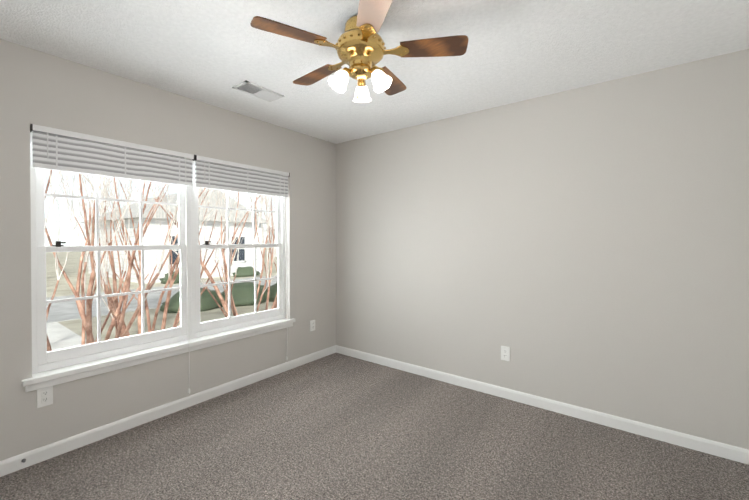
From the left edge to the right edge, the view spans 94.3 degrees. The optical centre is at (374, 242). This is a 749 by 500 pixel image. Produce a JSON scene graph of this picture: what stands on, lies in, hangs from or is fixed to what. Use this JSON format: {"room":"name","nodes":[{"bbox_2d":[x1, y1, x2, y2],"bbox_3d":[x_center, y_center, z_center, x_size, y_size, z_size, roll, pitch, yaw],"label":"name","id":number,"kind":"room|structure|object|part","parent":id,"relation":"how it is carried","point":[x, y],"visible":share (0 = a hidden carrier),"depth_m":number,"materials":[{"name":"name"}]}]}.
{"room":"empty bedroom","nodes":[
{"label":"empty bedroom","id":0,"kind":"room"},
{"bbox_2d":[0,39,335,460],"bbox_3d":[-1.568,0.077,2.732,0.140,2.440,3.767,0,1,37],"label":"wall","id":1,"kind":"structure","parent":0,"point":[37,87],"depth_m":2.45,"materials":[{"name":"paint"}]},
{"bbox_2d":[37,386,52,407],"bbox_3d":[-1.977,0.923,2.084,0.008,0.115,0.070,0,1,37],"label":"electrical outlet","id":2,"kind":"object","parent":1,"relation":"attached to","point":[44,396],"visible":1,"depth_m":2.08,"materials":[{"name":"white plastic"}]},
{"bbox_2d":[21,318,294,386],"bbox_3d":[-1.454,0.802,2.804,0.113,0.034,1.980,0,1,37],"label":"window sill","id":3,"kind":"structure","parent":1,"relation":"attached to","point":[48,375],"depth_m":2.47,"materials":[{"name":"white wood"}]},
{"bbox_2d":[30,132,285,373],"bbox_3d":[-1.516,0.040,2.845,0.065,1.488,1.890,0,1,37],"label":"window","id":4,"kind":"structure","parent":1,"relation":"in","point":[192,333],"depth_m":2.65,"materials":[{"name":"white plastic"}]},
{"bbox_2d":[52,241,65,246],"bbox_3d":[-1.996,0.009,2.197,0.024,0.036,0.062,0,1,37],"label":"lock","id":5,"kind":"object","parent":4,"relation":"attached to","point":[58,243],"visible":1,"depth_m":2.19,"materials":[{"name":"grey metal"}]},
{"bbox_3d":[-1.814,-0.305,2.475,0.024,0.723,0.877,0,1,37],"label":"window sash","id":6,"kind":"part","parent":4,"relation":"part of","materials":[{"name":"white plastic"}]},
{"bbox_3d":[-1.804,0.044,2.470,0.065,1.488,0.945,0,1,37],"label":"frame","id":7,"kind":"part","parent":4,"relation":"part of","materials":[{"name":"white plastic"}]},
{"bbox_2d":[45,175,178,245],"bbox_3d":[-1.814,-0.301,2.475,0.012,0.644,0.791,0,1,37],"label":"grille","id":8,"kind":"object","parent":4,"relation":"attached to","point":[96,198],"visible":0.76,"depth_m":2.37,"materials":[{"name":"white plastic"}]},
{"bbox_3d":[-1.794,0.382,2.466,0.024,0.723,0.877,0,1,37],"label":"window sash","id":9,"kind":"part","parent":4,"relation":"part of","materials":[{"name":"white plastic"}]},
{"bbox_3d":[-1.814,-0.301,2.475,0.003,0.652,0.799,0,1,37],"label":"sash glass","id":10,"kind":"part","parent":4,"relation":"part of","materials":[{"name":"clear glass"}]},
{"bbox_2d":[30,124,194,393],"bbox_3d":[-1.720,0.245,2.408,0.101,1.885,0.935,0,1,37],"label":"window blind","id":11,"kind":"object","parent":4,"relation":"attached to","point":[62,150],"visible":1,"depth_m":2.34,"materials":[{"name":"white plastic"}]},
{"bbox_3d":[-1.739,-0.680,2.414,0.048,0.036,0.925,0,1,37],"label":"head rail","id":12,"kind":"part","parent":11,"relation":"part of","materials":[{"name":"white plastic"}]},
{"bbox_3d":[-1.741,-0.458,2.418,0.027,0.018,0.917,0,1,37],"label":"rail","id":13,"kind":"part","parent":11,"relation":"part of","materials":[{"name":"white plastic"}]},
{"bbox_3d":[-1.458,0.252,2.712,0.055,1.865,0.020,0,1,37],"label":"cord","id":14,"kind":"part","parent":11,"relation":"part of","materials":[{"name":"white plastic"}]},
{"bbox_2d":[46,250,180,341],"bbox_3d":[-1.794,0.366,2.465,0.012,0.619,0.791,0,1,37],"label":"grille","id":15,"kind":"object","parent":4,"relation":"attached to","point":[142,292],"visible":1,"depth_m":2.37,"materials":[{"name":"white plastic"}]},
{"bbox_3d":[-1.794,0.366,2.465,0.003,0.627,0.799,0,1,37],"label":"sash glass","id":16,"kind":"part","parent":4,"relation":"part of","materials":[{"name":"clear glass"}]},
{"bbox_2d":[198,191,276,243],"bbox_3d":[-1.240,-0.308,3.225,0.012,0.644,0.791,0,1,37],"label":"grille","id":17,"kind":"object","parent":4,"relation":"attached to","point":[227,208],"visible":0.76,"depth_m":3.15,"materials":[{"name":"white plastic"}]},
{"bbox_3d":[-1.240,-0.308,3.225,0.003,0.652,0.799,0,1,37],"label":"sash glass","id":18,"kind":"part","parent":4,"relation":"part of","materials":[{"name":"clear glass"}]},
{"bbox_3d":[-1.240,-0.312,3.225,0.024,0.723,0.877,0,1,37],"label":"window sash","id":19,"kind":"part","parent":4,"relation":"part of","materials":[{"name":"white plastic"}]},
{"bbox_3d":[-1.219,0.376,3.216,0.024,0.723,0.877,0,1,37],"label":"window sash","id":20,"kind":"part","parent":4,"relation":"part of","materials":[{"name":"white plastic"}]},
{"bbox_3d":[-1.229,0.037,3.220,0.065,1.488,0.945,0,1,37],"label":"frame","id":21,"kind":"part","parent":4,"relation":"part of","materials":[{"name":"white plastic"}]},
{"bbox_3d":[-1.219,0.360,3.216,0.003,0.627,0.799,0,1,37],"label":"sash glass","id":22,"kind":"part","parent":4,"relation":"part of","materials":[{"name":"clear glass"}]},
{"bbox_2d":[200,248,278,317],"bbox_3d":[-1.219,0.360,3.216,0.012,0.619,0.791,0,1,37],"label":"grille","id":23,"kind":"object","parent":4,"relation":"attached to","point":[255,280],"visible":1,"depth_m":3.11,"materials":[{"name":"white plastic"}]},
{"bbox_2d":[193,155,289,360],"bbox_3d":[-1.145,0.238,3.158,0.101,1.885,0.935,0,1,37],"label":"window blind","id":24,"kind":"object","parent":4,"relation":"attached to","point":[213,173],"visible":0.98,"depth_m":3.10,"materials":[{"name":"white plastic"}]},
{"bbox_3d":[-1.167,-0.464,3.168,0.027,0.018,0.917,0,1,37],"label":"rail","id":25,"kind":"part","parent":24,"relation":"part of","materials":[{"name":"white plastic"}]},
{"bbox_3d":[-1.164,-0.686,3.164,0.048,0.036,0.925,0,1,37],"label":"head rail","id":26,"kind":"part","parent":24,"relation":"part of","materials":[{"name":"white plastic"}]},
{"bbox_3d":[-0.883,0.245,3.462,0.055,1.865,0.020,0,1,37],"label":"cord","id":27,"kind":"part","parent":24,"relation":"part of","materials":[{"name":"white plastic"}]},
{"bbox_2d":[25,323,292,391],"bbox_3d":[-1.433,0.840,2.788,0.016,0.043,1.950,0,1,37],"label":"apron","id":28,"kind":"object","parent":1,"relation":"attached to","point":[37,386],"visible":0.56,"depth_m":2.47,"materials":[{"name":"white wood"}]},
{"bbox_2d":[0,345,335,476],"bbox_3d":[-1.507,1.256,2.696,0.014,0.083,3.487,0,1,37],"label":"baseboard","id":29,"kind":"structure","parent":1,"relation":"attached to","point":[35,456],"depth_m":2.47,"materials":[{"name":"white"}]},
{"bbox_2d":[310,320,314,330],"bbox_3d":[-0.672,0.903,3.787,0.008,0.115,0.070,0,1,37],"label":"electrical outlet","id":30,"kind":"object","parent":1,"relation":"attached to","point":[312,325],"visible":1,"depth_m":3.78,"materials":[{"name":"white plastic"}]},
{"bbox_2d":[0,353,748,499],"bbox_3d":[-0.165,1.367,1.669,3.675,0.120,3.767,0,1,37],"label":"floor","id":31,"kind":"structure","parent":0,"point":[336,426],"depth_m":2.14,"materials":[{"name":"carpet"}]},
{"bbox_2d":[0,0,748,143],"bbox_3d":[-0.165,-1.193,1.646,3.675,0.120,3.767,0,1,37],"label":"ceiling","id":32,"kind":"structure","parent":0,"point":[212,52],"depth_m":2.01,"materials":[{"name":"white paint"}]},
{"bbox_2d":[232,80,283,101],"bbox_3d":[-0.873,-1.136,2.626,0.180,0.011,0.330,0,1,37],"label":"ceiling vent","id":33,"kind":"object","parent":32,"relation":"in","point":[255,90],"visible":1,"depth_m":2.61,"materials":[{"name":"silver metal"}]},
{"bbox_2d":[250,0,467,102],"bbox_3d":[-0.086,-0.940,1.825,1.027,0.389,1.045,0,1,37],"label":"fan","id":34,"kind":"object","parent":32,"relation":"hanging from","point":[359,47],"visible":1,"depth_m":1.73,"materials":[{"name":"brown wood"}]},
{"bbox_3d":[-0.398,-0.983,1.622,0.232,0.031,0.343,0,1,37],"label":"blade","id":35,"kind":"part","parent":34,"relation":"part of","materials":[{"name":"brown wood"}]},
{"bbox_3d":[-0.339,-0.987,2.057,0.341,0.031,0.147,0,1,37],"label":"blade","id":36,"kind":"part","parent":34,"relation":"part of","materials":[{"name":"brown wood"}]},
{"bbox_3d":[-0.184,-0.815,1.742,0.099,0.106,0.104,0,1,37],"label":"lamp shade","id":37,"kind":"part","parent":34,"relation":"part of","materials":[{"name":"white glass"}]},
{"bbox_3d":[-0.144,-0.864,1.765,0.049,0.053,0.066,0,1,37],"label":"light arm","id":38,"kind":"part","parent":34,"relation":"part of"},
{"bbox_3d":[-0.072,-0.995,1.799,0.263,0.279,0.263,0,1,37],"label":"motor","id":39,"kind":"part","parent":34,"relation":"part of","materials":[{"name":"gold metal"}]},
{"bbox_3d":[-0.071,-0.865,1.881,0.056,0.053,0.064,0,1,37],"label":"light arm","id":40,"kind":"part","parent":34,"relation":"part of"},
{"bbox_3d":[-0.070,-0.817,1.928,0.097,0.106,0.102,0,1,37],"label":"lamp shade","id":41,"kind":"part","parent":34,"relation":"part of","materials":[{"name":"white glass"}]},
{"bbox_3d":[-0.001,-0.981,1.434,0.316,0.031,0.297,0,1,37],"label":"blade","id":42,"kind":"part","parent":34,"relation":"part of","materials":[{"name":"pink wood"}]},
{"bbox_3d":[0.034,-0.815,1.737,0.103,0.106,0.105,0,1,37],"label":"lamp shade","id":43,"kind":"part","parent":34,"relation":"part of","materials":[{"name":"white glass"}]},
{"bbox_3d":[0.082,-0.988,2.138,0.180,0.031,0.345,0,1,37],"label":"blade","id":44,"kind":"part","parent":34,"relation":"part of","materials":[{"name":"brown wood"}]},
{"bbox_3d":[0.297,-0.984,1.755,0.336,0.031,0.259,0,1,37],"label":"blade","id":45,"kind":"part","parent":34,"relation":"part of","materials":[{"name":"brown wood"}]},
{"bbox_2d":[336,49,748,449],"bbox_3d":[0.938,0.074,3.097,3.395,2.440,0.140,0,1,37],"label":"wall","id":46,"kind":"structure","parent":0,"point":[587,247],"depth_m":2.58,"materials":[{"name":"paint"}]},
{"bbox_2d":[501,346,509,360],"bbox_3d":[1.090,0.924,2.895,0.070,0.115,0.008,0,1,37],"label":"electrical outlet","id":47,"kind":"object","parent":46,"relation":"attached to","point":[505,353],"visible":1,"depth_m":2.89,"materials":[{"name":"white plastic"}]},
{"bbox_2d":[336,345,748,464],"bbox_3d":[0.891,1.253,3.047,3.395,0.083,0.014,0,1,37],"label":"baseboard","id":48,"kind":"structure","parent":46,"relation":"attached to","point":[722,450],"depth_m":2.58,"materials":[{"name":"white wood"}]},
{"label":"outside","id":49,"kind":"structure","parent":0,"visible":0},
{"bbox_2d":[46,248,277,340],"bbox_3d":[-31.158,2.058,29.918,79.840,0.200,130.000,0,1,37],"label":"ground","id":50,"kind":"structure","parent":49,"point":[72,266],"depth_m":14.58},
{"bbox_2d":[47,322,85,350],"bbox_3d":[-7.561,2.180,3.280,8.700,0.025,8.400,0,1,37],"label":"driveway","id":51,"kind":"structure","parent":50,"relation":"on","point":[60,331],"depth_m":7.79,"materials":[{"name":"concrete"}]},
{"bbox_2d":[82,173,113,213],"bbox_3d":[-30.742,-6.126,38.427,5.521,16.162,8.013,0,1,37],"label":"tree","id":52,"kind":"object","parent":50,"relation":"on","point":[88,180],"depth_m":37.66,"materials":[{"name":"grey plant"}]},
{"bbox_2d":[45,170,218,350],"bbox_3d":[-3.907,-1.079,4.821,4.994,6.657,5.028,0,1,37],"label":"tree","id":53,"kind":"object","parent":50,"relation":"on","point":[86,318],"depth_m":4.66,"materials":[{"name":"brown plant"}]},
{"bbox_2d":[44,170,255,336],"bbox_3d":[-4.170,-0.827,7.022,5.889,6.118,3.964,0,1,37],"label":"tree","id":54,"kind":"object","parent":50,"relation":"on","point":[114,275],"depth_m":6.47,"materials":[{"name":"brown plant"}]},
{"bbox_2d":[46,275,277,322],"bbox_3d":[-9.103,2.097,13.026,5.400,0.020,130.000,0,1,37],"label":"street","id":55,"kind":"structure","parent":50,"relation":"on","point":[68,314],"depth_m":11.96,"materials":[{"name":"grey asphalt"}]},
{"bbox_2d":[160,271,179,283],"bbox_3d":[-10.167,1.774,18.021,1.076,0.606,1.665,0,1,37],"label":"bush","id":56,"kind":"object","parent":50,"relation":"on","point":[165,279],"depth_m":17.52,"materials":[{"name":"green plant"}]},
{"bbox_2d":[88,218,261,283],"bbox_3d":[-13.124,0.370,22.892,9.000,3.300,7.000,0,1,37],"label":"siding","id":57,"kind":"object","parent":50,"relation":"on","point":[148,238],"depth_m":19.77,"materials":[{"name":"white"}]},
{"bbox_2d":[80,188,265,223],"bbox_3d":[-13.124,-2.260,22.869,9.800,1.960,7.800,0,1,37],"label":"roof","id":58,"kind":"structure","parent":57,"relation":"on","point":[134,208],"depth_m":20.04,"materials":[{"name":"grey"}]},
{"bbox_2d":[167,235,245,265],"bbox_3d":[-9.524,0.394,20.135,0.070,1.660,4.560,0,1,37],"label":"door frame","id":59,"kind":"structure","parent":57,"relation":"attached to","point":[168,242],"depth_m":21.19,"materials":[{"name":"white"}]},
{"bbox_2d":[170,236,244,263],"bbox_3d":[-9.527,0.394,20.138,0.040,1.500,4.400,0,1,37],"label":"glazing","id":60,"kind":"object","parent":59,"relation":"attached to","point":[240,253],"depth_m":21.43,"materials":[{"name":"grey glass"}]},
{"bbox_2d":[160,288,221,312],"bbox_3d":[-5.793,1.801,11.224,1.583,0.692,2.114,0,1,37],"label":"bush","id":61,"kind":"object","parent":50,"relation":"on","point":[209,302],"depth_m":10.82,"materials":[{"name":"green plant"}]},
{"bbox_2d":[118,179,277,317],"bbox_3d":[-2.995,-1.080,7.458,5.095,6.614,4.155,0,1,37],"label":"tree","id":62,"kind":"object","parent":50,"relation":"on","point":[225,303],"depth_m":6.96,"materials":[{"name":"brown plant"}]},
{"bbox_2d":[219,282,266,306],"bbox_3d":[-4.559,1.759,12.191,1.647,0.757,2.199,0,1,37],"label":"bush","id":63,"kind":"object","parent":50,"relation":"on","point":[239,291],"depth_m":11.66,"materials":[{"name":"green plant"}]},
{"bbox_2d":[233,266,259,276],"bbox_3d":[-7.796,1.746,21.090,1.071,0.615,1.776,0,1,37],"label":"bush","id":64,"kind":"object","parent":50,"relation":"on","point":[247,271],"depth_m":20.72,"materials":[{"name":"green plant"}]},
{"bbox_2d":[248,193,263,254],"bbox_3d":[-16.313,-7.488,47.843,6.454,18.732,6.299,0,1,37],"label":"tree","id":65,"kind":"object","parent":50,"relation":"on","point":[262,227],"depth_m":49.59,"materials":[{"name":"grey plant"}]},
{"bbox_2d":[258,194,277,273],"bbox_3d":[-1.870,-0.922,9.412,5.324,6.272,3.316,0,1,37],"label":"tree","id":66,"kind":"object","parent":50,"relation":"on","point":[274,201],"depth_m":10.42,"materials":[{"name":"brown plant"}]},
{"bbox_2d":[265,283,277,301],"bbox_3d":[-3.368,1.772,13.162,1.505,0.707,2.148,0,1,37],"label":"bush","id":67,"kind":"object","parent":50,"relation":"on","point":[274,288],"depth_m":12.46,"materials":[{"name":"green plant"}]},
{"bbox_2d":[269,231,277,256],"bbox_3d":[-6.713,0.151,47.708,9.000,3.300,12.000,0,1,37],"label":"siding","id":68,"kind":"object","parent":50,"relation":"on","point":[274,243],"depth_m":44.93,"materials":[{"name":"white"}]}
]}

